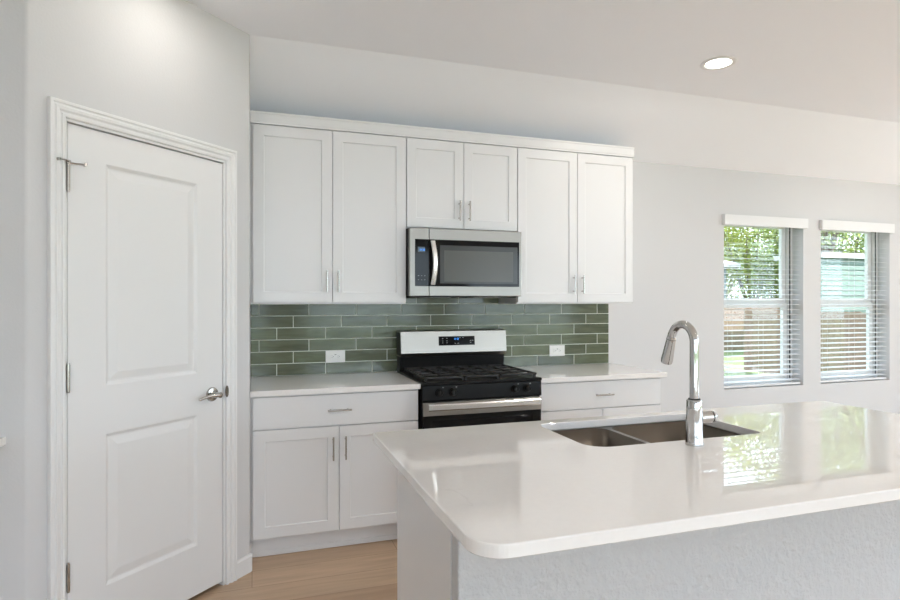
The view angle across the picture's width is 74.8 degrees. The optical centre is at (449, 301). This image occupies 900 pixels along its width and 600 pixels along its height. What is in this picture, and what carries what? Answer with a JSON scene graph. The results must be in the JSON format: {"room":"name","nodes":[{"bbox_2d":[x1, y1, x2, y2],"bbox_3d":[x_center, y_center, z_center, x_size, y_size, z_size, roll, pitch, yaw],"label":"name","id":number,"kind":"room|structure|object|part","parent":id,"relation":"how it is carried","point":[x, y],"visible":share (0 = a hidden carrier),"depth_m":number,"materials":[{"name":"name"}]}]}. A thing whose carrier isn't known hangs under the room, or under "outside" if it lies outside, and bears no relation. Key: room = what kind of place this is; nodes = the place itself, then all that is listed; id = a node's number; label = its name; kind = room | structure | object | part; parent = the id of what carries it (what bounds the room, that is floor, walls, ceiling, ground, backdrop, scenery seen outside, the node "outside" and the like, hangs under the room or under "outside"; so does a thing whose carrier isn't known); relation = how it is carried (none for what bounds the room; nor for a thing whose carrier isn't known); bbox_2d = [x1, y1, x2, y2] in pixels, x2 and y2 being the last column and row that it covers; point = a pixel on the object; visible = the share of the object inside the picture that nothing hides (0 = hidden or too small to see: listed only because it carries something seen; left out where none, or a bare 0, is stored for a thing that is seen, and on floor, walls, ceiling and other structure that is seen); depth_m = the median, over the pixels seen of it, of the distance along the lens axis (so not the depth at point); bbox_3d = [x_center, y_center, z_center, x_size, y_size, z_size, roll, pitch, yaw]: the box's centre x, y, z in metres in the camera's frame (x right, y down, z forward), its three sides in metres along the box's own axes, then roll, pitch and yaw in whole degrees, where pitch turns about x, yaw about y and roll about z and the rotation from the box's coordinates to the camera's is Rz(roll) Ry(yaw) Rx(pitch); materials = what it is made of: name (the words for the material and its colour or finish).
{"room":"kitchen","nodes":[
{"label":"kitchen","id":0,"kind":"room"},
{"bbox_2d":[0,0,249,599],"bbox_3d":[-1.953,-0.016,2.325,0.978,2.810,2.969,0,0,43],"label":"wall","id":1,"kind":"structure","parent":0,"point":[175,66],"depth_m":2.16,"materials":[{"name":"grey paint"}]},
{"bbox_2d":[0,437,5,446],"bbox_3d":[-1.946,0.489,1.833,0.882,0.029,0.204,0,0,-18],"label":"wall ledge","id":2,"kind":"object","parent":1,"relation":"attached to","point":[2,439],"visible":1,"depth_m":2.05,"materials":[{"name":"white stone"}]},
{"bbox_2d":[47,96,236,599],"bbox_3d":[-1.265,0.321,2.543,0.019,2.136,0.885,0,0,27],"label":"trim","id":3,"kind":"structure","parent":1,"relation":"attached to","point":[58,110],"depth_m":2.20,"materials":[{"name":"white wood"}]},
{"bbox_2d":[57,123,228,599],"bbox_3d":[-1.269,0.348,2.524,0.102,2.038,0.820,0,0,27],"label":"door","id":4,"kind":"structure","parent":1,"relation":"in","point":[144,365],"depth_m":2.49,"materials":[{"name":"white wood"}]},
{"bbox_3d":[-1.117,0.445,2.743,0.025,0.026,0.118,0,0,27],"label":"lever","id":5,"kind":"part","parent":4,"relation":"part of","materials":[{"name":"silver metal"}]},
{"bbox_3d":[-1.113,0.445,2.805,0.060,0.068,0.068,0,0,27],"label":"handle","id":6,"kind":"part","parent":4,"relation":"part of","materials":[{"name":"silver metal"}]},
{"bbox_3d":[-1.091,0.441,2.882,0.002,0.057,0.021,0,0,26],"label":"strike plate","id":7,"kind":"part","parent":4,"relation":"part of","materials":[{"name":"silver metal"}]},
{"bbox_2d":[237,542,251,578],"bbox_3d":[-1.050,1.343,3.064,0.058,0.092,0.251,0,0,-2],"label":"baseboard","id":8,"kind":"structure","parent":1,"relation":"attached to","point":[244,564],"depth_m":2.99,"materials":[{"name":"white wood"}]},
{"bbox_2d":[188,539,396,599],"bbox_3d":[2.234,1.449,0.864,10.200,0.120,7.800,0,0,-18],"label":"floor","id":9,"kind":"structure","parent":0,"point":[364,571],"depth_m":2.96,"materials":[{"name":"brown wood"}]},
{"bbox_2d":[250,389,417,557],"bbox_3d":[-0.713,0.948,3.539,0.924,0.883,0.658,0,0,-18],"label":"base cabinet","id":10,"kind":"object","parent":9,"relation":"on","point":[319,477],"visible":0.86,"depth_m":3.24,"materials":[{"name":"white wood"}]},
{"bbox_3d":[-0.833,0.980,3.199,0.452,0.577,0.019,0,0,-18],"label":"door","id":11,"kind":"part","parent":10,"relation":"part of","materials":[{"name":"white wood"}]},
{"bbox_2d":[250,371,420,396],"bbox_3d":[-0.711,0.490,3.546,0.931,0.030,0.647,0,0,-18],"label":"countertop","id":12,"kind":"structure","parent":10,"relation":"on","point":[286,385],"depth_m":3.40,"materials":[{"name":"stone"}]},
{"bbox_3d":[-0.617,0.600,3.271,0.907,0.170,0.019,0,0,-18],"label":"drawer","id":13,"kind":"part","parent":10,"relation":"part of","materials":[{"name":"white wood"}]},
{"bbox_3d":[-0.609,0.599,3.246,0.130,0.010,0.035,0,0,-18],"label":"handle","id":14,"kind":"part","parent":10,"relation":"part of","materials":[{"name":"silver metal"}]},
{"bbox_3d":[-0.576,0.809,3.256,0.009,0.128,0.035,0,0,-18],"label":"handle","id":15,"kind":"part","parent":10,"relation":"part of","materials":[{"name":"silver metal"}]},
{"bbox_3d":[-0.401,0.980,3.343,0.452,0.577,0.019,0,0,-18],"label":"door","id":16,"kind":"part","parent":10,"relation":"part of","materials":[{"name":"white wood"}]},
{"bbox_2d":[397,469,451,599],"bbox_3d":[0.852,0.948,2.161,2.002,0.883,0.624,0,0,-18],"label":"island end panel","id":17,"kind":"object","parent":9,"relation":"on","point":[424,542],"visible":0.05,"depth_m":1.84,"materials":[{"name":"white wood"}]},
{"bbox_2d":[373,401,899,558],"bbox_3d":[0.915,0.490,1.976,2.170,0.030,1.057,0,0,-18],"label":"countertop","id":18,"kind":"structure","parent":17,"relation":"on","point":[516,489],"depth_m":1.62,"materials":[{"name":"stone"}]},
{"bbox_2d":[553,421,740,446],"bbox_3d":[0.742,0.596,2.193,0.780,0.179,0.435,0,0,-18],"label":"sink","id":19,"kind":"object","parent":18,"relation":"in","point":[633,434],"visible":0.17,"depth_m":2.36,"materials":[{"name":"grey metal"}]},
{"bbox_2d":[553,428,644,446],"bbox_3d":[0.536,0.594,2.133,0.287,0.176,0.395,0,0,-18],"label":"basin","id":20,"kind":"object","parent":19,"relation":"in","point":[599,437],"depth_m":2.32,"materials":[{"name":"grey metal"}]},
{"bbox_2d":[612,421,739,442],"bbox_3d":[0.883,0.596,2.249,0.411,0.178,0.395,0,0,-18],"label":"basin","id":21,"kind":"object","parent":19,"relation":"in","point":[657,432],"depth_m":2.43,"materials":[{"name":"grey metal"}]},
{"bbox_2d":[661,320,717,446],"bbox_3d":[0.816,0.270,2.019,0.118,0.410,0.186,0,0,-18],"label":"kitchen faucet","id":22,"kind":"object","parent":18,"relation":"on","point":[695,417],"visible":1,"depth_m":1.94,"materials":[{"name":"silver metal"}]},
{"bbox_3d":[0.790,0.196,2.001,0.029,0.262,0.140,0,0,-18],"label":"spout","id":23,"kind":"part","parent":22,"relation":"part of","materials":[{"name":"silver metal"}]},
{"bbox_2d":[685,399,703,446],"bbox_3d":[0.808,0.400,1.949,0.058,0.150,0.058,0,0,-18],"label":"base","id":24,"kind":"object","parent":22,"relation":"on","point":[694,413],"depth_m":1.93,"materials":[{"name":"silver metal"}]},
{"bbox_3d":[0.875,0.386,1.998,0.020,0.039,0.090,0,0,-18],"label":"handle lever","id":25,"kind":"part","parent":22,"relation":"part of","materials":[{"name":"silver metal"}]},
{"bbox_2d":[396,329,541,428],"bbox_3d":[0.108,0.793,3.772,0.759,1.192,0.698,0,0,-18],"label":"gas range","id":26,"kind":"object","parent":9,"relation":"on","point":[463,376],"visible":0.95,"depth_m":3.58,"materials":[{"name":"black metal"}]},
{"bbox_3d":[-0.059,0.527,3.386,0.048,0.048,0.036,0,0,-18],"label":"knob","id":27,"kind":"part","parent":26,"relation":"part of","materials":[{"name":"black plastic"}]},
{"bbox_3d":[0.018,0.527,3.412,0.048,0.048,0.036,0,0,-18],"label":"knob","id":28,"kind":"part","parent":26,"relation":"part of","materials":[{"name":"black plastic"}]},
{"bbox_2d":[398,368,541,385],"bbox_3d":[0.109,0.475,3.768,0.759,0.017,0.597,0,0,-18],"label":"cooktop","id":29,"kind":"object","parent":26,"relation":"in","point":[512,379],"depth_m":3.56,"materials":[{"name":"black metal"}]},
{"bbox_2d":[418,389,539,428],"bbox_3d":[0.095,0.936,3.809,0.757,0.905,0.620,0,0,-18],"label":"oven","id":30,"kind":"object","parent":26,"relation":"in","point":[420,404],"depth_m":3.43,"materials":[{"name":"black metal"}]},
{"bbox_3d":[0.198,0.530,3.502,0.755,0.093,0.028,0,0,-18],"label":"control panel","id":31,"kind":"part","parent":26,"relation":"part of","materials":[{"name":"black metal"}]},
{"bbox_3d":[0.198,0.878,3.501,0.753,0.591,0.027,0,0,-18],"label":"oven door","id":32,"kind":"part","parent":26,"relation":"part of","materials":[{"name":"black ceramic"}]},
{"bbox_3d":[0.203,0.623,3.487,0.753,0.077,0.004,0,0,-18],"label":"door trim","id":33,"kind":"part","parent":26,"relation":"part of","materials":[{"name":"silver metal"}]},
{"bbox_3d":[0.202,0.909,3.488,0.637,0.440,0.002,0,0,-18],"label":"door glass","id":34,"kind":"part","parent":26,"relation":"part of","materials":[{"name":"black glass"}]},
{"bbox_3d":[0.210,0.607,3.465,0.705,0.038,0.050,0,0,-18],"label":"oven handle","id":35,"kind":"part","parent":26,"relation":"part of","materials":[{"name":"silver metal"}]},
{"bbox_3d":[0.393,0.527,3.537,0.048,0.048,0.036,0,0,-18],"label":"knob","id":36,"kind":"part","parent":26,"relation":"part of","materials":[{"name":"black plastic"}]},
{"bbox_3d":[0.469,0.527,3.562,0.048,0.048,0.036,0,0,-18],"label":"knob","id":37,"kind":"part","parent":26,"relation":"part of","materials":[{"name":"black plastic"}]},
{"bbox_2d":[540,377,660,420],"bbox_3d":[0.891,0.948,4.074,0.902,0.883,0.658,0,0,-18],"label":"base cabinet","id":38,"kind":"object","parent":9,"relation":"on","point":[578,399],"visible":0.28,"depth_m":3.79,"materials":[{"name":"white wood"}]},
{"bbox_3d":[0.768,0.980,3.733,0.446,0.577,0.019,0,0,-18],"label":"door","id":39,"kind":"part","parent":38,"relation":"part of","materials":[{"name":"white wood"}]},
{"bbox_2d":[515,363,666,382],"bbox_3d":[0.903,0.490,4.084,0.936,0.030,0.647,0,0,-18],"label":"countertop","id":40,"kind":"structure","parent":38,"relation":"on","point":[598,371],"depth_m":3.92,"materials":[{"name":"stone"}]},
{"bbox_3d":[0.989,0.599,3.779,0.130,0.010,0.035,0,0,-18],"label":"handle","id":41,"kind":"part","parent":38,"relation":"part of","materials":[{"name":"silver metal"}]},
{"bbox_3d":[1.194,0.980,3.875,0.446,0.577,0.019,0,0,-18],"label":"door","id":42,"kind":"part","parent":38,"relation":"part of","materials":[{"name":"white wood"}]},
{"bbox_2d":[186,0,899,184],"bbox_3d":[2.234,-1.311,0.864,11.600,0.601,9.400,0,0,-18],"label":"ceiling","id":43,"kind":"structure","parent":0,"point":[812,89],"depth_m":3.43,"materials":[{"name":"white paint"}]},
{"bbox_2d":[700,56,736,69],"bbox_3d":[1.545,-1.367,3.391,0.196,0.008,0.196,0,0,-18],"label":"recessed light","id":44,"kind":"object","parent":43,"relation":"in","point":[721,62],"visible":1,"depth_m":3.38,"materials":[{"name":"white plastic"}]},
{"bbox_2d":[250,161,899,413],"bbox_3d":[1.005,0.279,4.550,10.300,3.020,0.170,0,0,-18],"label":"wall","id":45,"kind":"structure","parent":0,"point":[678,229],"depth_m":4.87,"materials":[{"name":"grey paint"}]},
{"bbox_2d":[250,123,405,303],"bbox_3d":[-0.759,-0.517,3.678,0.925,1.068,0.365,0,0,-18],"label":"upper cabinet","id":46,"kind":"object","parent":45,"relation":"attached to","point":[328,208],"visible":1,"depth_m":3.53,"materials":[{"name":"white wood"}]},
{"bbox_3d":[-0.926,-0.508,3.477,0.453,1.030,0.019,0,0,-18],"label":"door","id":47,"kind":"part","parent":46,"relation":"part of","materials":[{"name":"white wood"}]},
{"bbox_3d":[-0.733,-0.118,3.513,0.009,0.128,0.035,0,0,-18],"label":"handle","id":48,"kind":"part","parent":46,"relation":"part of","materials":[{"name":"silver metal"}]},
{"bbox_3d":[-0.669,-0.118,3.534,0.009,0.128,0.035,0,0,-18],"label":"handle","id":49,"kind":"part","parent":46,"relation":"part of","materials":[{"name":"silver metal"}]},
{"bbox_3d":[-0.493,-0.508,3.621,0.453,1.030,0.019,0,0,-18],"label":"door","id":50,"kind":"part","parent":46,"relation":"part of","materials":[{"name":"white wood"}]},
{"bbox_2d":[251,298,608,376],"bbox_3d":[-0.018,0.222,4.114,2.605,0.504,0.008,0,0,-18],"label":"backsplash","id":51,"kind":"structure","parent":45,"relation":"attached to","point":[287,339],"depth_m":3.99,"materials":[{"name":"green tile"}]},
{"bbox_2d":[326,350,344,362],"bbox_3d":[-0.751,0.362,3.861,0.126,0.080,0.009,0,0,-18],"label":"wall outlet","id":52,"kind":"object","parent":51,"relation":"attached to","point":[332,356],"visible":1,"depth_m":3.86,"materials":[{"name":"white plastic"}]},
{"bbox_2d":[330,354,340,358],"bbox_3d":[-0.750,0.362,3.859,0.068,0.035,0.004,0,0,-18],"label":"receptacle","id":53,"kind":"object","parent":52,"relation":"attached to","point":[332,356],"depth_m":3.86,"materials":[{"name":"grey plastic"}]},
{"bbox_2d":[549,345,564,355],"bbox_3d":[0.796,0.367,4.377,0.126,0.080,0.009,0,0,-18],"label":"wall outlet","id":54,"kind":"object","parent":51,"relation":"attached to","point":[554,350],"visible":1,"depth_m":4.37,"materials":[{"name":"white plastic"}]},
{"bbox_2d":[553,348,560,352],"bbox_3d":[0.797,0.367,4.375,0.068,0.035,0.004,0,0,-18],"label":"receptacle","id":55,"kind":"object","parent":54,"relation":"attached to","point":[555,350],"depth_m":4.37,"materials":[{"name":"grey plastic"}]},
{"bbox_2d":[406,138,516,231],"bbox_3d":[0.042,-0.753,3.945,0.761,0.595,0.365,0,0,-18],"label":"upper cabinet","id":56,"kind":"object","parent":45,"relation":"attached to","point":[450,185],"visible":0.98,"depth_m":3.80,"materials":[{"name":"white wood"}]},
{"bbox_3d":[-0.094,-0.745,3.754,0.376,0.557,0.019,0,0,-18],"label":"door","id":57,"kind":"part","parent":56,"relation":"part of","materials":[{"name":"white wood"}]},
{"bbox_2d":[406,227,520,297],"bbox_3d":[0.057,-0.238,3.899,0.756,0.432,0.440,0,0,-18],"label":"microwave","id":58,"kind":"object","parent":56,"relation":"attached to","point":[440,263],"visible":0.98,"depth_m":3.73,"materials":[{"name":"silver metal"}]},
{"bbox_3d":[-0.173,-0.239,3.646,0.090,0.291,0.004,0,0,-18],"label":"control glass","id":59,"kind":"part","parent":58,"relation":"part of","materials":[{"name":"black glass"}]},
{"bbox_3d":[-0.100,-0.238,3.641,0.032,0.274,0.059,0,0,-40],"label":"handle","id":60,"kind":"part","parent":58,"relation":"part of","materials":[{"name":"silver metal"}]},
{"bbox_3d":[0.162,-0.239,3.757,0.613,0.291,0.004,0,0,-18],"label":"door glass","id":61,"kind":"part","parent":58,"relation":"part of","materials":[{"name":"black glass"}]},
{"bbox_3d":[0.266,-0.745,3.874,0.376,0.557,0.019,0,0,-18],"label":"door","id":62,"kind":"part","parent":56,"relation":"part of","materials":[{"name":"white wood"}]},
{"bbox_2d":[498,148,632,303],"bbox_3d":[0.833,-0.517,4.209,0.906,1.068,0.365,0,0,-18],"label":"upper cabinet","id":63,"kind":"object","parent":45,"relation":"attached to","point":[575,210],"visible":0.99,"depth_m":4.06,"materials":[{"name":"white wood"}]},
{"bbox_2d":[250,110,634,157],"bbox_3d":[0.040,-1.063,3.936,2.602,0.069,0.294,0,0,-18],"label":"crown molding","id":64,"kind":"structure","parent":63,"relation":"attached to","point":[256,117],"depth_m":3.73,"materials":[{"name":"white wood"}]},
{"bbox_3d":[0.663,-0.508,4.006,0.449,1.030,0.019,0,0,-18],"label":"door","id":65,"kind":"part","parent":63,"relation":"part of","materials":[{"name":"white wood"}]},
{"bbox_3d":[0.918,-0.115,4.063,0.009,0.128,0.035,0,0,-18],"label":"handle","id":66,"kind":"part","parent":63,"relation":"part of","materials":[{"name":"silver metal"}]},
{"bbox_3d":[1.091,-0.508,4.149,0.449,1.030,0.019,0,0,-18],"label":"door","id":67,"kind":"part","parent":63,"relation":"part of","materials":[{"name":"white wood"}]},
{"bbox_2d":[724,225,791,384],"bbox_3d":[2.637,0.011,5.151,0.867,1.445,0.057,0,0,-18],"label":"window","id":68,"kind":"structure","parent":45,"relation":"in","point":[785,236],"depth_m":5.25,"materials":[{"name":"white plastic"}]},
{"bbox_3d":[2.633,-0.327,5.164,0.769,0.683,0.030,0,0,-18],"label":"sash","id":69,"kind":"part","parent":68,"relation":"part of","materials":[{"name":"white plastic"}]},
{"bbox_3d":[2.638,0.353,5.149,0.769,0.678,0.030,0,0,-18],"label":"sash","id":70,"kind":"part","parent":68,"relation":"part of","materials":[{"name":"white plastic"}]},
{"bbox_2d":[722,214,807,387],"bbox_3d":[2.676,0.004,5.035,0.907,1.443,0.102,0,0,-18],"label":"window blind","id":71,"kind":"object","parent":68,"relation":"attached to","point":[727,219],"visible":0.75,"depth_m":5.04,"materials":[{"name":"white plastic"}]},
{"bbox_3d":[2.666,0.718,5.058,0.847,0.016,0.048,0,0,-18],"label":"rail","id":72,"kind":"part","parent":71,"relation":"part of","materials":[{"name":"white plastic"}]},
{"bbox_2d":[821,230,877,379],"bbox_3d":[3.647,0.011,5.488,0.857,1.445,0.057,0,0,-18],"label":"window","id":73,"kind":"structure","parent":45,"relation":"in","point":[870,250],"depth_m":5.59,"materials":[{"name":"white plastic"}]},
{"bbox_3d":[3.643,-0.327,5.501,0.759,0.683,0.030,0,0,-18],"label":"sash","id":74,"kind":"part","parent":73,"relation":"part of","materials":[{"name":"white plastic"}]},
{"bbox_3d":[3.648,0.353,5.486,0.759,0.678,0.030,0,0,-18],"label":"sash","id":75,"kind":"part","parent":73,"relation":"part of","materials":[{"name":"white plastic"}]},
{"bbox_2d":[819,220,894,382],"bbox_3d":[3.686,0.004,5.372,0.897,1.443,0.102,0,0,-18],"label":"window blind","id":76,"kind":"object","parent":73,"relation":"attached to","point":[827,225],"visible":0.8,"depth_m":5.37,"materials":[{"name":"white plastic"}]},
{"bbox_3d":[3.367,0.021,5.292,0.001,1.385,0.053,0,0,-18],"label":"ladder cord","id":77,"kind":"part","parent":76,"relation":"part of","materials":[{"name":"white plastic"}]},
{"bbox_3d":[3.676,0.718,5.395,0.837,0.016,0.048,0,0,-18],"label":"rail","id":78,"kind":"part","parent":76,"relation":"part of","materials":[{"name":"white plastic"}]},
{"bbox_2d":[452,500,899,599],"bbox_3d":[0.961,0.948,1.839,2.000,0.883,0.056,0,0,-18],"label":"island base","id":79,"kind":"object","parent":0,"point":[852,553],"depth_m":1.76,"materials":[{"name":"grey paint"}]},
{"label":"outside","id":80,"kind":"structure","parent":0,"visible":0},
{"bbox_2d":[724,349,768,375],"bbox_3d":[12.983,1.889,24.267,100.000,0.300,110.000,0,0,-18],"label":"ground","id":81,"kind":"structure","parent":80,"point":[725,353],"depth_m":16.19,"materials":[{"name":"green plant"}]},
{"bbox_2d":[724,260,740,297],"bbox_3d":[8.412,-0.738,29.911,8.800,4.949,7.300,0,0,-18],"label":"house","id":82,"kind":"structure","parent":81,"relation":"on","point":[726,265],"depth_m":27.99,"materials":[{"name":"grey"}]},
{"bbox_2d":[724,226,778,297],"bbox_3d":[16.573,-4.092,33.731,9.912,11.825,9.743,0,0,-1],"label":"broadleaf tree","id":83,"kind":"object","parent":81,"relation":"on","point":[741,244],"visible":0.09,"depth_m":32.33,"materials":[{"name":"green plant"}]},
{"bbox_2d":[724,227,778,297],"bbox_3d":[17.958,-5.057,38.952,10.789,13.663,10.928,0,0,33],"label":"broadleaf tree","id":84,"kind":"object","parent":81,"relation":"on","point":[728,283],"visible":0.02,"depth_m":38.58,"materials":[{"name":"green plant"}]},
{"bbox_2d":[724,308,779,349],"bbox_3d":[8.069,0.974,20.061,20.017,1.530,0.150,0,0,-18],"label":"wooden fence","id":85,"kind":"object","parent":81,"relation":"on","point":[726,312],"visible":0.03,"depth_m":20.61,"materials":[{"name":"brown wood"}]},
{"bbox_2d":[731,228,778,297],"bbox_3d":[16.442,-1.296,28.860,5.428,6.089,4.618,0,0,-33],"label":"broadleaf tree","id":86,"kind":"object","parent":81,"relation":"on","point":[761,262],"visible":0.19,"depth_m":28.83,"materials":[{"name":"green plant"}]},
{"bbox_2d":[744,310,865,373],"bbox_3d":[8.999,0.974,9.550,0.150,1.530,10.600,0,0,-18],"label":"wooden fence","id":87,"kind":"object","parent":81,"relation":"on","point":[745,311],"visible":0.38,"depth_m":12.51,"materials":[{"name":"brown wood"}]},
{"bbox_2d":[747,228,863,267],"bbox_3d":[14.811,-3.672,23.758,5.764,10.844,6.200,0,0,-38],"label":"broadleaf tree","id":88,"kind":"object","parent":81,"relation":"on","point":[835,236],"visible":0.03,"depth_m":23.35,"materials":[{"name":"green plant"}]},
{"bbox_2d":[760,228,863,262],"bbox_3d":[19.451,-3.623,28.853,7.983,10.773,8.654,0,0,5],"label":"broadleaf tree","id":89,"kind":"object","parent":81,"relation":"on","point":[861,247],"visible":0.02,"depth_m":27.73,"materials":[{"name":"green plant"}]},
{"bbox_2d":[774,252,865,312],"bbox_3d":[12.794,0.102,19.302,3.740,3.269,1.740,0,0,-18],"label":"house","id":90,"kind":"structure","parent":81,"relation":"on","point":[836,267],"depth_m":18.30,"materials":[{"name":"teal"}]}
]}

